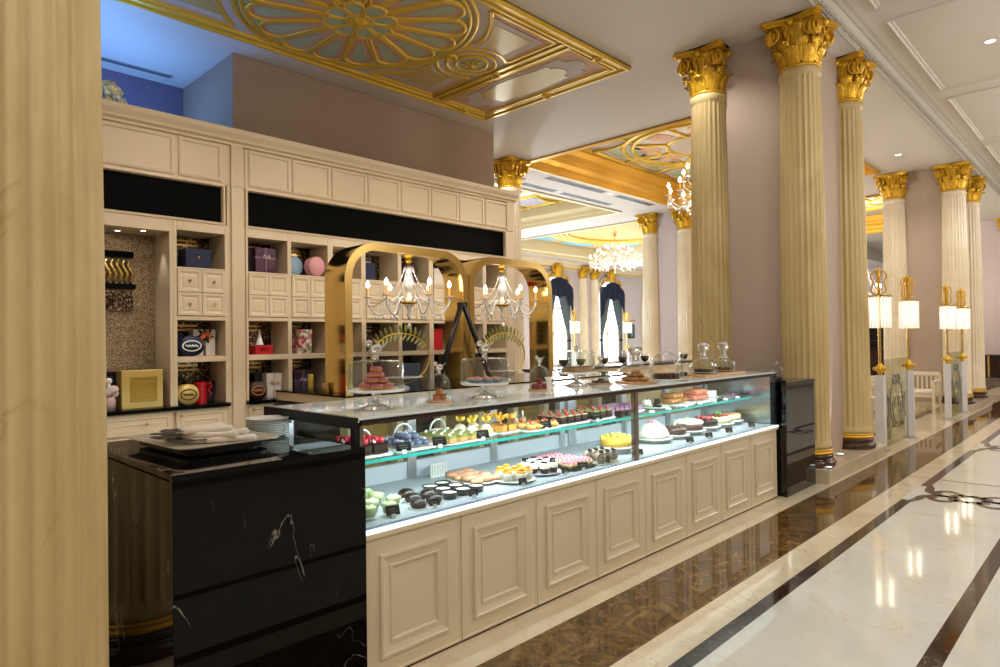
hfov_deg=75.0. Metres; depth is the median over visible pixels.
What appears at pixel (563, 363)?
glass bowl
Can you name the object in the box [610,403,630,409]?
bar
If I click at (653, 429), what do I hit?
cake
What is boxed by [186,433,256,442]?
roll
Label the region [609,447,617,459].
roll
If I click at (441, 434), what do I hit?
pastry
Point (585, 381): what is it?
serving tray
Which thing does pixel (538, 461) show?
cupcake
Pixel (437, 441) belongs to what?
price card
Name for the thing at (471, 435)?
pastry
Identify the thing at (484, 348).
glass dome
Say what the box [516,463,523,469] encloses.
cup
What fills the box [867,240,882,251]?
ceiling
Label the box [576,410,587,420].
chocolate square
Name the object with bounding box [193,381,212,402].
cylinder
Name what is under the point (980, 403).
trim
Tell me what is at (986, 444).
trim
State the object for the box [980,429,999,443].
trim
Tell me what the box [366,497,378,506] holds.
cup
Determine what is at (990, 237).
wall
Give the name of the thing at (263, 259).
gift box
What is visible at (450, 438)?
pastry
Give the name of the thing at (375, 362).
mirror
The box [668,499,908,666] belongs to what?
trim
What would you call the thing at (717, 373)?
serving board
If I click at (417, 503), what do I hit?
tart
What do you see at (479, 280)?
bay
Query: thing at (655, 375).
brownie
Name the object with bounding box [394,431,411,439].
eclair
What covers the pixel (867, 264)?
chandelier
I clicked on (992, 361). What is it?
sideboard
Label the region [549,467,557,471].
cup
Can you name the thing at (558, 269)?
gilded crest
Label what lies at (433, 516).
display shelf
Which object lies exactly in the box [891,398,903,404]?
cushion
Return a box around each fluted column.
[0,0,108,666]
[494,156,530,373]
[578,266,590,365]
[590,268,601,364]
[635,212,659,361]
[669,206,691,359]
[673,39,732,409]
[760,5,837,468]
[835,50,876,449]
[873,171,909,392]
[932,160,974,403]
[966,175,988,397]
[995,218,999,230]
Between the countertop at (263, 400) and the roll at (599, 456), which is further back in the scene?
the countertop at (263, 400)
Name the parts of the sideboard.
door, door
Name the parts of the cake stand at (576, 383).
plate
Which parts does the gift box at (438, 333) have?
lid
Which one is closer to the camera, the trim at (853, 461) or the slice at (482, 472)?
the slice at (482, 472)
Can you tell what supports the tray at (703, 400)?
on the display case
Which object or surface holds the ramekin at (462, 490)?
on the display case
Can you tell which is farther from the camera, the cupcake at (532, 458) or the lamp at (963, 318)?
the lamp at (963, 318)
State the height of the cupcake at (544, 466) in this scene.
0.078 m
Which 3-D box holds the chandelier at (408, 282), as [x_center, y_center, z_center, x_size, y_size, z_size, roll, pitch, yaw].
[-1.106,-0.514,7.911,1.078,0.915,1.025,-1,-1,44]
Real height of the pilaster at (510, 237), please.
3.460 m
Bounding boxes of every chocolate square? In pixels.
[538,411,547,420]
[546,412,556,420]
[554,413,566,423]
[562,412,573,422]
[569,411,580,421]
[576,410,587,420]
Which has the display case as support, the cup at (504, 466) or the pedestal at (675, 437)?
the pedestal at (675, 437)
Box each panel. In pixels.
[103,165,225,225]
[107,457,171,666]
[115,0,630,120]
[244,188,506,258]
[494,185,566,210]
[533,222,642,249]
[584,121,690,180]
[703,377,770,422]
[865,196,882,215]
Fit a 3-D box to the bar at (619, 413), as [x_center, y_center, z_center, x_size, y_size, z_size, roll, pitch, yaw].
[0.955,0.637,5.183,0.060,0.046,0.070,-1,-1,39]
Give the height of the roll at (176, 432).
0.042 m
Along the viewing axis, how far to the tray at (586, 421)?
4.75 m
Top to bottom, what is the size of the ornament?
0.300 m
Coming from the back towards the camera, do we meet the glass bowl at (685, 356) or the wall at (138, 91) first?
the glass bowl at (685, 356)
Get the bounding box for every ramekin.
[422,484,437,491]
[434,480,450,485]
[435,486,450,495]
[441,490,457,499]
[447,482,463,489]
[454,486,470,495]
[468,483,484,492]
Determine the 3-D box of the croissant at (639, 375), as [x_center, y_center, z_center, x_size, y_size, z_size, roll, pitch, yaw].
[1.119,0.338,5.252,0.096,0.039,0.056,-1,-1,20]
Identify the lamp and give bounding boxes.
[570,309,579,365]
[623,312,631,362]
[868,266,891,451]
[897,273,919,437]
[939,284,956,419]
[956,288,970,412]
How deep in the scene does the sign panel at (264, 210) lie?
8.82 m
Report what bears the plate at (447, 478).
on the display case
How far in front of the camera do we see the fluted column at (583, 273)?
31.58 m
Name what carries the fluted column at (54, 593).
on the floor at (479, 649)
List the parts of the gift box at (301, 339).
lid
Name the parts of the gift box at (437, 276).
lid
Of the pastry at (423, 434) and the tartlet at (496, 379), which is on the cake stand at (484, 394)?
the tartlet at (496, 379)
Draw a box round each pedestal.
[596,443,630,453]
[639,436,672,443]
[669,433,689,439]
[687,428,706,435]
[703,425,720,431]
[718,422,734,427]
[732,419,743,424]
[776,378,815,496]
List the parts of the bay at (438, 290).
panel, drawer, drawer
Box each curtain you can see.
[552,295,555,313]
[559,296,570,365]
[600,286,609,356]
[612,299,622,362]
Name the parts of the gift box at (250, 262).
lid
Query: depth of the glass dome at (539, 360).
4.60 m
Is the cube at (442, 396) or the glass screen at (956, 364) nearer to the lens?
the cube at (442, 396)
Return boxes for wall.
[101,68,183,116]
[183,53,493,434]
[522,255,642,372]
[657,212,677,360]
[725,35,842,452]
[868,268,882,295]
[905,169,966,401]
[980,220,999,379]
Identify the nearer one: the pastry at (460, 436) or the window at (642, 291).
the pastry at (460, 436)
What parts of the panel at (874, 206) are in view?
ring moulding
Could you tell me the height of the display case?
1.290 m
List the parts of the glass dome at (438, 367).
dome knob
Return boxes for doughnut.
[359,384,370,388]
[366,378,377,383]
[367,372,378,377]
[370,366,381,371]
[371,384,382,389]
[377,377,387,382]
[383,383,393,388]
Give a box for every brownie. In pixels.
[653,373,659,378]
[658,374,663,378]
[665,374,672,378]
[672,373,678,378]
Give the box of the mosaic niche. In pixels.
[104,211,173,406]
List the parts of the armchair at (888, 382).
rail, leg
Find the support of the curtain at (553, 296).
hanging from the window at (560, 343)
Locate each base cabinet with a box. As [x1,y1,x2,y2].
[107,411,172,441]
[173,406,227,428]
[246,403,273,417]
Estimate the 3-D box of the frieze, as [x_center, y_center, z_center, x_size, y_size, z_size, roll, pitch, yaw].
[-2.478,-2.009,8.538,0.810,0.638,7.190,-1,-1,44]
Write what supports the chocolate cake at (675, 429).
on the pedestal at (675, 437)
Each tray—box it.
[127,428,278,455]
[140,440,266,455]
[365,451,393,459]
[388,443,436,452]
[429,438,482,445]
[493,429,520,433]
[516,425,560,432]
[532,420,589,425]
[551,380,592,384]
[558,464,595,471]
[588,416,615,420]
[592,460,618,465]
[651,402,694,406]
[686,398,716,402]
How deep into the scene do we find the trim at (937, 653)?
3.83 m
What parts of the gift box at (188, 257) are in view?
lid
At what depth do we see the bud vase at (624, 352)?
14.49 m
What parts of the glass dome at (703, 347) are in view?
dome knob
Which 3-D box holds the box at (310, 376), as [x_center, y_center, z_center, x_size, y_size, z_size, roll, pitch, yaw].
[-2.147,0.556,7.390,0.060,0.220,0.060,-1,-1,44]
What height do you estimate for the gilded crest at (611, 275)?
0.831 m
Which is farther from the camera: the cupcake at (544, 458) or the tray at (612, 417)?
the tray at (612, 417)
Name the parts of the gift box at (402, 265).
lid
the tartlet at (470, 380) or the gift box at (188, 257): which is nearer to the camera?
the tartlet at (470, 380)
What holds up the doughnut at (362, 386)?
on the cake stand at (376, 404)
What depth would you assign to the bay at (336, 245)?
8.72 m
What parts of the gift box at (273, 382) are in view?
lid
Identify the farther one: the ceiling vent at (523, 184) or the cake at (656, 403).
the ceiling vent at (523, 184)
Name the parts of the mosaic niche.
panel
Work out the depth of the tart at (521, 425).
4.45 m
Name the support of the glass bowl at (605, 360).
on the countertop at (651, 367)
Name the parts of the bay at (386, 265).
panel, drawer, drawer, drawer, panel, drawer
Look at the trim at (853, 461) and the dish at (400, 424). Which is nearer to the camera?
the dish at (400, 424)
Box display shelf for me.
[366,425,778,535]
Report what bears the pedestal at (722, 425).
on the display case
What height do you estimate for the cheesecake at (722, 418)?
0.110 m
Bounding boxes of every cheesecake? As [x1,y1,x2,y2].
[705,411,731,423]
[721,412,740,420]
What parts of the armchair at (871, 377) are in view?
rail, leg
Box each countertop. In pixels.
[107,401,230,415]
[107,428,364,481]
[246,398,275,404]
[521,360,691,371]
[521,360,692,413]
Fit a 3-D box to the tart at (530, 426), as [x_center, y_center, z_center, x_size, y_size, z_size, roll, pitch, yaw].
[0.208,0.623,4.416,0.074,0.054,0.074,0,-1,-22]
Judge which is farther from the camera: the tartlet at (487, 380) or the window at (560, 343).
the window at (560, 343)
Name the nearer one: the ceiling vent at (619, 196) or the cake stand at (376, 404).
the cake stand at (376, 404)
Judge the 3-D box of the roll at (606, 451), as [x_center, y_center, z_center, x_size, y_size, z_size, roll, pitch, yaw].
[0.769,0.882,4.729,0.075,0.090,0.085,-1,-1,-7]
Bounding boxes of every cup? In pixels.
[366,488,372,498]
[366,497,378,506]
[366,504,376,517]
[369,491,383,502]
[381,500,396,513]
[386,494,400,503]
[495,466,503,478]
[502,464,510,468]
[502,468,512,481]
[510,466,517,478]
[512,412,518,424]
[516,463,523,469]
[516,468,526,480]
[519,410,525,422]
[524,465,532,478]
[540,468,549,473]
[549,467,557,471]
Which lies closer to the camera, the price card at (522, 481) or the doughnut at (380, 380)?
the doughnut at (380, 380)
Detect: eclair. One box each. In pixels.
[384,438,391,445]
[385,436,398,441]
[392,439,403,446]
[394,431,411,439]
[401,439,414,447]
[403,430,418,438]
[411,438,421,445]
[418,436,429,444]
[560,460,573,468]
[567,460,577,467]
[581,456,592,463]
[660,393,675,398]
[660,398,674,403]
[682,390,698,394]
[683,395,696,400]
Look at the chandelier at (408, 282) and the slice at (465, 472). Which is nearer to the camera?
the slice at (465, 472)
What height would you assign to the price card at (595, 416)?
0.062 m
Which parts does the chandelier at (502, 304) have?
arm, arm, crystal stem, arm, arm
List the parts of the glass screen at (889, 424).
leg, rail, leg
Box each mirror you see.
[177,236,208,265]
[177,321,209,355]
[178,362,209,385]
[248,243,269,248]
[248,322,270,353]
[249,360,271,382]
[291,247,309,274]
[292,323,310,329]
[292,358,310,369]
[365,255,378,279]
[366,324,379,335]
[366,356,379,372]
[402,355,410,362]
[434,354,437,378]
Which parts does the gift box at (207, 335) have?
lid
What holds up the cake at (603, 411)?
on the tray at (612, 417)
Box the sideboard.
[985,354,999,377]
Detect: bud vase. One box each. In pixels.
[544,377,552,394]
[622,350,626,363]
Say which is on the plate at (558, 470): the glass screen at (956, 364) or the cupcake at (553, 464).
the cupcake at (553, 464)
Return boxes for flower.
[199,331,210,339]
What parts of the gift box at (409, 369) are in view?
lid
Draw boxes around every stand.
[347,387,404,409]
[370,324,429,388]
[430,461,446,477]
[435,302,491,387]
[461,381,508,398]
[482,325,524,380]
[557,371,595,386]
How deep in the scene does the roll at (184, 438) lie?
3.05 m
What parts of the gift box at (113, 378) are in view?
lid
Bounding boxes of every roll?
[155,432,180,436]
[159,423,225,433]
[161,422,223,430]
[162,424,232,434]
[163,438,186,442]
[166,430,237,438]
[167,438,206,443]
[179,427,249,434]
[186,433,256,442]
[583,448,593,459]
[592,447,598,459]
[594,450,605,462]
[603,449,611,460]
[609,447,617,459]
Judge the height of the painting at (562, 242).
0.050 m
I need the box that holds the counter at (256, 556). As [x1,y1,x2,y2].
[107,428,366,666]
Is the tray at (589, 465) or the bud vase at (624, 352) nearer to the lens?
the tray at (589, 465)
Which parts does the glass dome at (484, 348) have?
dome knob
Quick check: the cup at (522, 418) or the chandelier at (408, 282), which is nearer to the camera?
the cup at (522, 418)
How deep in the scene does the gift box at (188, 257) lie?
7.24 m
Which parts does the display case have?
frame, corner post, panel, panel, glass, panel, rail, rail, panel, post, panel, panel, panel, panel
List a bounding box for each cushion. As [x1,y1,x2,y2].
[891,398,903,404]
[899,388,931,394]
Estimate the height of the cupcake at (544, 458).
0.078 m
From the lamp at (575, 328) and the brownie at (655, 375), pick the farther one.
the lamp at (575, 328)
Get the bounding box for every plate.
[245,415,288,421]
[245,418,288,422]
[245,420,288,424]
[245,421,288,426]
[245,423,288,428]
[247,424,288,429]
[249,426,288,431]
[262,428,288,433]
[270,429,288,434]
[446,477,496,483]
[494,476,535,482]
[532,468,560,474]
[642,404,669,408]
[649,378,686,380]
[692,372,715,373]
[714,370,733,371]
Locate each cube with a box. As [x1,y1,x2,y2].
[433,394,439,399]
[435,388,442,393]
[440,394,446,399]
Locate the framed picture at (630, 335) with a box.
[628,324,634,337]
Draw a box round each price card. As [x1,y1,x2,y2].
[385,504,399,518]
[396,442,410,453]
[429,498,439,508]
[432,436,446,447]
[468,489,477,498]
[476,430,488,440]
[518,477,526,486]
[540,421,551,429]
[561,467,568,475]
[577,462,587,470]
[591,413,601,421]
[604,456,609,463]
[685,437,693,443]
[705,432,712,438]
[725,427,732,433]
[748,422,754,427]
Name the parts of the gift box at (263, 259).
lid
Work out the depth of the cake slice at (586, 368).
5.04 m
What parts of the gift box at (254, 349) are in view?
lid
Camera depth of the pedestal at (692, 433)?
6.00 m
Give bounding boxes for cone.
[255,329,263,344]
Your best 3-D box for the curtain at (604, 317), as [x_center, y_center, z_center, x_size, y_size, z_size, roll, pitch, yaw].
[5.345,-0.233,33.010,0.136,4.270,0.990,-1,-1,44]
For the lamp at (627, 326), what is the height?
2.871 m
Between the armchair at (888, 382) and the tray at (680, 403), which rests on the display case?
the tray at (680, 403)
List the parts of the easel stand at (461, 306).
leg, leg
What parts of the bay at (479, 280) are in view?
drawer, drawer, panel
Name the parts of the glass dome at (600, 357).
dome knob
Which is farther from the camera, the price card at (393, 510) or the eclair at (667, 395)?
the eclair at (667, 395)
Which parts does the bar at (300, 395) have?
bar panel, bar panel, bar panel, bar panel, bar panel, bar panel, bar panel, bar panel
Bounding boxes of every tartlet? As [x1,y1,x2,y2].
[467,377,474,382]
[474,378,482,382]
[484,378,492,382]
[493,377,500,381]
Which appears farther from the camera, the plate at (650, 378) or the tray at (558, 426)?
the plate at (650, 378)
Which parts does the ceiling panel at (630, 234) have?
oval moulding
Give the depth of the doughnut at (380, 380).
3.47 m
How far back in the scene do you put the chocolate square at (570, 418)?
4.75 m
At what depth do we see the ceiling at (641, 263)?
31.69 m
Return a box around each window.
[547,271,574,365]
[598,276,625,361]
[641,291,642,361]
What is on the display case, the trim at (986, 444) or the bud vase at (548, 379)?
the bud vase at (548, 379)
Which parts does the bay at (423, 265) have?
panel, drawer, drawer, panel, drawer, drawer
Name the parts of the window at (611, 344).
frame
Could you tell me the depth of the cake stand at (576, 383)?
5.00 m
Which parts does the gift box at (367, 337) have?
lid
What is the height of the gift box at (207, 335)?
0.345 m
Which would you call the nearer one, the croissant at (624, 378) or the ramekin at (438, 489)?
the ramekin at (438, 489)
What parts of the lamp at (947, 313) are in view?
lamp shade, acrylic post, lamp shade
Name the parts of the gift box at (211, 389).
lid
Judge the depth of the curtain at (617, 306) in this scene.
33.89 m
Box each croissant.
[621,377,630,380]
[631,370,640,373]
[632,373,644,377]
[638,377,647,381]
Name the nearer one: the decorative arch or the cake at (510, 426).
the cake at (510, 426)
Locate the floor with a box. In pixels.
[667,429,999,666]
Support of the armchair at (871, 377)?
on the floor at (479, 649)
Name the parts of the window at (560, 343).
frame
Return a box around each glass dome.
[348,340,400,370]
[433,362,448,400]
[461,340,508,383]
[535,356,543,365]
[597,355,610,377]
[628,343,641,363]
[690,342,717,370]
[718,342,728,357]
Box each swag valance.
[550,277,573,316]
[601,282,624,318]
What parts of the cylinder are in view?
lid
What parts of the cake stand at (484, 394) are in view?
plate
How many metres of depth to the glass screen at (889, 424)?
10.37 m
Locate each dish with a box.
[393,423,411,435]
[429,418,445,430]
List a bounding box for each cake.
[334,436,349,444]
[347,438,372,455]
[366,436,388,453]
[454,416,466,429]
[466,418,477,430]
[467,414,479,428]
[478,416,492,432]
[483,413,494,429]
[492,412,501,424]
[495,414,506,431]
[504,413,515,430]
[536,378,542,383]
[588,408,598,418]
[597,407,605,417]
[600,432,630,447]
[603,406,611,416]
[639,420,668,438]
[642,398,650,405]
[652,398,661,407]
[665,422,686,434]
[672,417,702,430]
[692,415,717,426]
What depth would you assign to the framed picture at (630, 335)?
34.91 m
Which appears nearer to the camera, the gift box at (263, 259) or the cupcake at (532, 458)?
the cupcake at (532, 458)
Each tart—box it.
[398,488,413,498]
[403,492,420,503]
[408,498,428,509]
[419,489,435,499]
[425,493,443,504]
[516,421,526,428]
[525,422,535,429]
[534,420,542,428]
[550,418,558,425]
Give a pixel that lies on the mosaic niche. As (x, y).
(138, 264)
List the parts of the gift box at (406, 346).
lid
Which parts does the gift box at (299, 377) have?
lid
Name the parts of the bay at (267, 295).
panel, drawer, drawer, drawer, drawer, panel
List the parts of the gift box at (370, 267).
lid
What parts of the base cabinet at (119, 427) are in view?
drawer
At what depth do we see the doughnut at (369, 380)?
3.45 m
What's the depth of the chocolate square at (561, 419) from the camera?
4.68 m
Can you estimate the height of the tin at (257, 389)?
0.220 m
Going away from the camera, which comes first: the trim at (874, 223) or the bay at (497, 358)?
the bay at (497, 358)
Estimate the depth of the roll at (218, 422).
3.17 m
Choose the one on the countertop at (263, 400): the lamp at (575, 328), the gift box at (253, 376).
the gift box at (253, 376)
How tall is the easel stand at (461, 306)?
1.043 m
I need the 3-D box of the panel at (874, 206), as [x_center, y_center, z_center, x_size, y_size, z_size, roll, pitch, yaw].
[10.953,-4.137,20.867,4.300,0.105,6.000,-1,-1,44]
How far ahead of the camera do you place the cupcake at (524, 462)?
4.36 m
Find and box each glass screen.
[870,384,891,438]
[887,373,905,425]
[951,363,961,401]
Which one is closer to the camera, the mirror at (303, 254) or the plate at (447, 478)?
the plate at (447, 478)
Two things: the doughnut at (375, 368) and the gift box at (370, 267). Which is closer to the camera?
the doughnut at (375, 368)
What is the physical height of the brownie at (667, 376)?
0.046 m
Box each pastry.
[419,430,431,437]
[427,431,439,440]
[435,432,447,436]
[445,433,456,442]
[454,431,467,440]
[466,430,476,439]
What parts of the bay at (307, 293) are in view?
panel, drawer, drawer, drawer, drawer, panel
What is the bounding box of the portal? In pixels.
[461,257,552,377]
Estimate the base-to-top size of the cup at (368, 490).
0.076 m
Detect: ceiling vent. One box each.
[101,57,172,78]
[521,183,556,191]
[544,177,606,192]
[560,193,612,205]
[614,195,654,205]
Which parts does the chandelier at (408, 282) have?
arm, arm, arm, crystal stem, arm, arm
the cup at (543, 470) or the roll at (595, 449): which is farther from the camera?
the roll at (595, 449)
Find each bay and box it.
[172,219,228,405]
[245,228,289,400]
[289,233,329,388]
[330,238,364,384]
[363,242,400,381]
[400,255,431,380]
[431,252,457,378]
[457,253,485,376]
[484,256,507,375]
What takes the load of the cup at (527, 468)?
on the plate at (533, 477)
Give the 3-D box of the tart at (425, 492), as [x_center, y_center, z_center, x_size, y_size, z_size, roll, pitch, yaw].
[-0.415,0.918,3.740,0.108,0.051,0.110,-1,-1,-18]
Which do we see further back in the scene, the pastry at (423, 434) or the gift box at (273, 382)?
the gift box at (273, 382)
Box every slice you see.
[445,471,457,477]
[454,473,463,480]
[461,468,473,470]
[461,471,473,474]
[461,474,474,480]
[471,477,482,483]
[478,471,489,474]
[478,474,491,480]
[488,474,498,479]
[563,366,575,371]
[570,366,583,372]
[584,366,592,371]
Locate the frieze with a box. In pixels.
[102,98,518,231]
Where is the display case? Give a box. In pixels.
[264,370,778,666]
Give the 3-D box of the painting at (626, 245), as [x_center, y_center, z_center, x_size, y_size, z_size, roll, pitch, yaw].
[5.481,-3.982,29.538,1.984,0.050,0.904,-1,-1,44]
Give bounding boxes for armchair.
[870,376,904,421]
[870,379,914,422]
[895,371,941,414]
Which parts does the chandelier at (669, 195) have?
arm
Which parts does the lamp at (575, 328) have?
lamp shade, acrylic post, lamp shade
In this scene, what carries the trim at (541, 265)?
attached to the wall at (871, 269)
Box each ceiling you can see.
[100,0,999,269]
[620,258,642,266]
[847,0,999,176]
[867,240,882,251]
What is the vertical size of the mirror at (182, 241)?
0.400 m
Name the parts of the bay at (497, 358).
panel, drawer, drawer, drawer, drawer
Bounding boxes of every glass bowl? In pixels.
[559,360,568,366]
[576,359,585,365]
[602,358,608,363]
[618,357,626,362]
[641,356,648,361]
[680,354,687,358]
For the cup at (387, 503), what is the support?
on the display case
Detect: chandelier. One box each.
[364,254,453,328]
[474,265,537,326]
[590,233,640,272]
[665,163,690,215]
[867,264,882,294]
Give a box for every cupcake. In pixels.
[521,460,529,467]
[528,461,537,473]
[529,456,537,461]
[535,458,542,470]
[540,461,549,473]
[541,456,548,462]
[548,460,557,471]
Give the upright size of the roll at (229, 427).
0.042 m
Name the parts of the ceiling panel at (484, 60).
corner moulding, petal moulding, petal moulding, petal moulding, petal moulding, petal moulding, petal moulding, star moulding, star moulding, petal moulding, star moulding, star moulding, petal moulding, petal moulding, star moulding, star moulding, star moulding, petal moulding, star moulding, petal moulding, petal moulding, petal moulding, corner moulding, petal moulding, petal moulding, petal moulding, corner moulding, moulding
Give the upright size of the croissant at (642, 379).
0.039 m
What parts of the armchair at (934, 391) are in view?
rail, seat frame, leg, leg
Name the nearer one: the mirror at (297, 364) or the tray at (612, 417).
the tray at (612, 417)
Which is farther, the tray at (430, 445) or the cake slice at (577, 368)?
the cake slice at (577, 368)
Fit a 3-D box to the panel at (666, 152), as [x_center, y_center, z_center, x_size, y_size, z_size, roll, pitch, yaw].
[4.468,-4.125,14.201,4.300,0.105,5.600,-1,-1,44]
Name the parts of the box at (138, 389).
embossed panel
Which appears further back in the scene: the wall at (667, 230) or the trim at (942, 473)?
the wall at (667, 230)
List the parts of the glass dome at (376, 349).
dome knob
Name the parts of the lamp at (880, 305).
lamp shade, acrylic post, lamp shade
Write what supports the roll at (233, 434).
on the roll at (198, 441)
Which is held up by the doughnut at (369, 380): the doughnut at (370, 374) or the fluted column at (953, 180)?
the doughnut at (370, 374)
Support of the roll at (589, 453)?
on the tray at (612, 461)
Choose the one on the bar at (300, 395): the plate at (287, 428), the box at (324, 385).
the box at (324, 385)
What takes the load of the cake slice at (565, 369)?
on the cake stand at (576, 383)
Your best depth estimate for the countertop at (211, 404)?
6.93 m
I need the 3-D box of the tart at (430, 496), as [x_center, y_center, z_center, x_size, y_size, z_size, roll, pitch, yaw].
[-0.367,0.916,3.617,0.110,0.051,0.108,-1,-1,-17]
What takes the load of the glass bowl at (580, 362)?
on the countertop at (651, 367)
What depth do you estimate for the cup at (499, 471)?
4.14 m
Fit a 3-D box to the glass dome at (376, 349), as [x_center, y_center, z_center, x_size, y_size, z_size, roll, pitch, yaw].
[-0.669,0.165,3.511,0.301,0.264,0.301,-1,-1,40]
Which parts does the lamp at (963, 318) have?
lamp shade, acrylic post, lamp shade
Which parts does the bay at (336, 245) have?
panel, drawer, drawer, panel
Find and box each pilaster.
[225,186,245,427]
[507,231,514,373]
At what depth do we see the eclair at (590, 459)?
4.61 m
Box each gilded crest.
[548,263,569,281]
[602,269,621,285]
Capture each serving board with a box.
[427,399,451,402]
[528,388,546,391]
[588,382,612,384]
[614,380,657,383]
[687,371,745,376]
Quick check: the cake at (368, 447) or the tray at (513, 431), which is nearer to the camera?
the cake at (368, 447)
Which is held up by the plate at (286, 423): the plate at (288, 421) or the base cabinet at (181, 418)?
the plate at (288, 421)
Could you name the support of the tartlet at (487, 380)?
on the cake stand at (484, 394)
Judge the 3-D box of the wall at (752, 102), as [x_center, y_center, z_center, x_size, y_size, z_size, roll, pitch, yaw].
[3.724,-1.059,8.666,1.150,5.193,1.620,-1,-1,44]
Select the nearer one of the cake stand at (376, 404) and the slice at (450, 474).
the cake stand at (376, 404)
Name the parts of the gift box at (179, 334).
lid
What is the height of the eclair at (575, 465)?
0.051 m
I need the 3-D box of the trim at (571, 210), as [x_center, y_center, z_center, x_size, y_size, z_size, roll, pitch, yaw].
[-1.290,-3.732,19.453,7.650,0.590,6.000,-1,-1,44]
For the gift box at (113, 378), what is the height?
0.340 m
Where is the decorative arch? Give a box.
[325,243,469,393]
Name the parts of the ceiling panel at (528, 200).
dentil moulding, dentil moulding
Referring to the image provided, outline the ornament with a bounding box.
[102,80,126,103]
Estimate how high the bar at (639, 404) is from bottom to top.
0.050 m
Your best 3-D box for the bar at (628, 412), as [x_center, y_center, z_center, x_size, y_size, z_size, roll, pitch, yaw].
[1.017,0.637,5.248,0.060,0.046,0.070,-1,-1,39]
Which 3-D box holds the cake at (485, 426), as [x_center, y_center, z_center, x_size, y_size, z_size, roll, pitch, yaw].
[-0.094,0.598,4.278,0.072,0.109,0.070,-1,-1,32]
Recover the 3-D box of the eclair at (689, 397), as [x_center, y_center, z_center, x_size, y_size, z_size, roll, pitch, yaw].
[1.830,0.620,6.313,0.161,0.053,0.052,-1,-1,44]
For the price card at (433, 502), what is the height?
0.047 m
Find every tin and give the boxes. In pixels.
[177,336,203,355]
[178,384,198,404]
[249,381,266,399]
[291,257,302,274]
[304,257,324,275]
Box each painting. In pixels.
[533,236,557,240]
[559,241,595,246]
[602,243,640,248]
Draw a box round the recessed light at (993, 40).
[983,38,996,43]
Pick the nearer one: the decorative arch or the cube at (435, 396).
the cube at (435, 396)
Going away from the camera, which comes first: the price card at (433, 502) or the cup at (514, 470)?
the price card at (433, 502)
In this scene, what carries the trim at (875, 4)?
attached to the ceiling at (950, 38)
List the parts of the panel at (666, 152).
ring moulding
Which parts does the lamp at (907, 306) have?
lamp shade, lamp shade, acrylic post, lamp shade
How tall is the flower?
0.114 m
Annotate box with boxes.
[106,376,116,407]
[116,369,162,409]
[177,332,182,355]
[178,248,210,268]
[188,327,214,355]
[199,380,214,401]
[248,249,252,271]
[249,345,273,354]
[250,373,261,381]
[251,247,275,272]
[262,373,281,397]
[292,330,311,353]
[292,369,311,388]
[365,263,374,279]
[366,336,381,351]
[401,264,415,282]
[402,333,416,350]
[402,363,419,380]
[433,268,443,284]
[434,329,442,349]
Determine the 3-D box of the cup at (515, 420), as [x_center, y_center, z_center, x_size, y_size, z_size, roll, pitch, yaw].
[0.112,0.617,4.719,0.060,0.100,0.060,-1,-1,44]
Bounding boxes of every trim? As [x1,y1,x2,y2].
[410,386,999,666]
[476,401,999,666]
[494,182,621,229]
[522,221,642,262]
[528,117,880,206]
[541,265,642,276]
[610,418,999,666]
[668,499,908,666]
[805,0,999,196]
[815,444,886,484]
[865,194,882,233]
[866,0,999,165]
[873,386,997,434]
[905,484,999,509]
[912,476,999,486]
[915,397,991,412]
[916,538,999,666]
[920,450,976,485]
[975,442,999,451]
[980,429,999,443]
[985,380,999,385]
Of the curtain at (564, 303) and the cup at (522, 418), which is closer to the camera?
the cup at (522, 418)
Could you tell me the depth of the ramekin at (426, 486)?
3.88 m
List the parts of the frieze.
frieze panel, frieze panel, frieze panel, frieze panel, frieze panel, frieze panel, frieze panel, frieze panel, frieze panel, frieze panel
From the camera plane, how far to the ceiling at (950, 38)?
8.83 m
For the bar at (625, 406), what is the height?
0.050 m
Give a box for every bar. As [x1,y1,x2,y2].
[275,371,632,467]
[593,406,614,413]
[595,405,619,410]
[601,405,623,409]
[603,404,628,408]
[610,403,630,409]
[615,410,625,416]
[617,402,641,409]
[624,409,630,415]
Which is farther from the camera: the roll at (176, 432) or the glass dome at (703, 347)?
the glass dome at (703, 347)
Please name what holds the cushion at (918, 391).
on the armchair at (934, 391)
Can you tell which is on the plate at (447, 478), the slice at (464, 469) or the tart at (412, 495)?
the slice at (464, 469)
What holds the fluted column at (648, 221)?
on the trim
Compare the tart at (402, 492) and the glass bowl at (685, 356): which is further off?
the glass bowl at (685, 356)
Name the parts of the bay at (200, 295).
panel, drawer, drawer, drawer, drawer, panel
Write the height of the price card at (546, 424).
0.062 m
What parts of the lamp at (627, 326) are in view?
lamp shade, lamp shade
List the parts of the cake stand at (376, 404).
plate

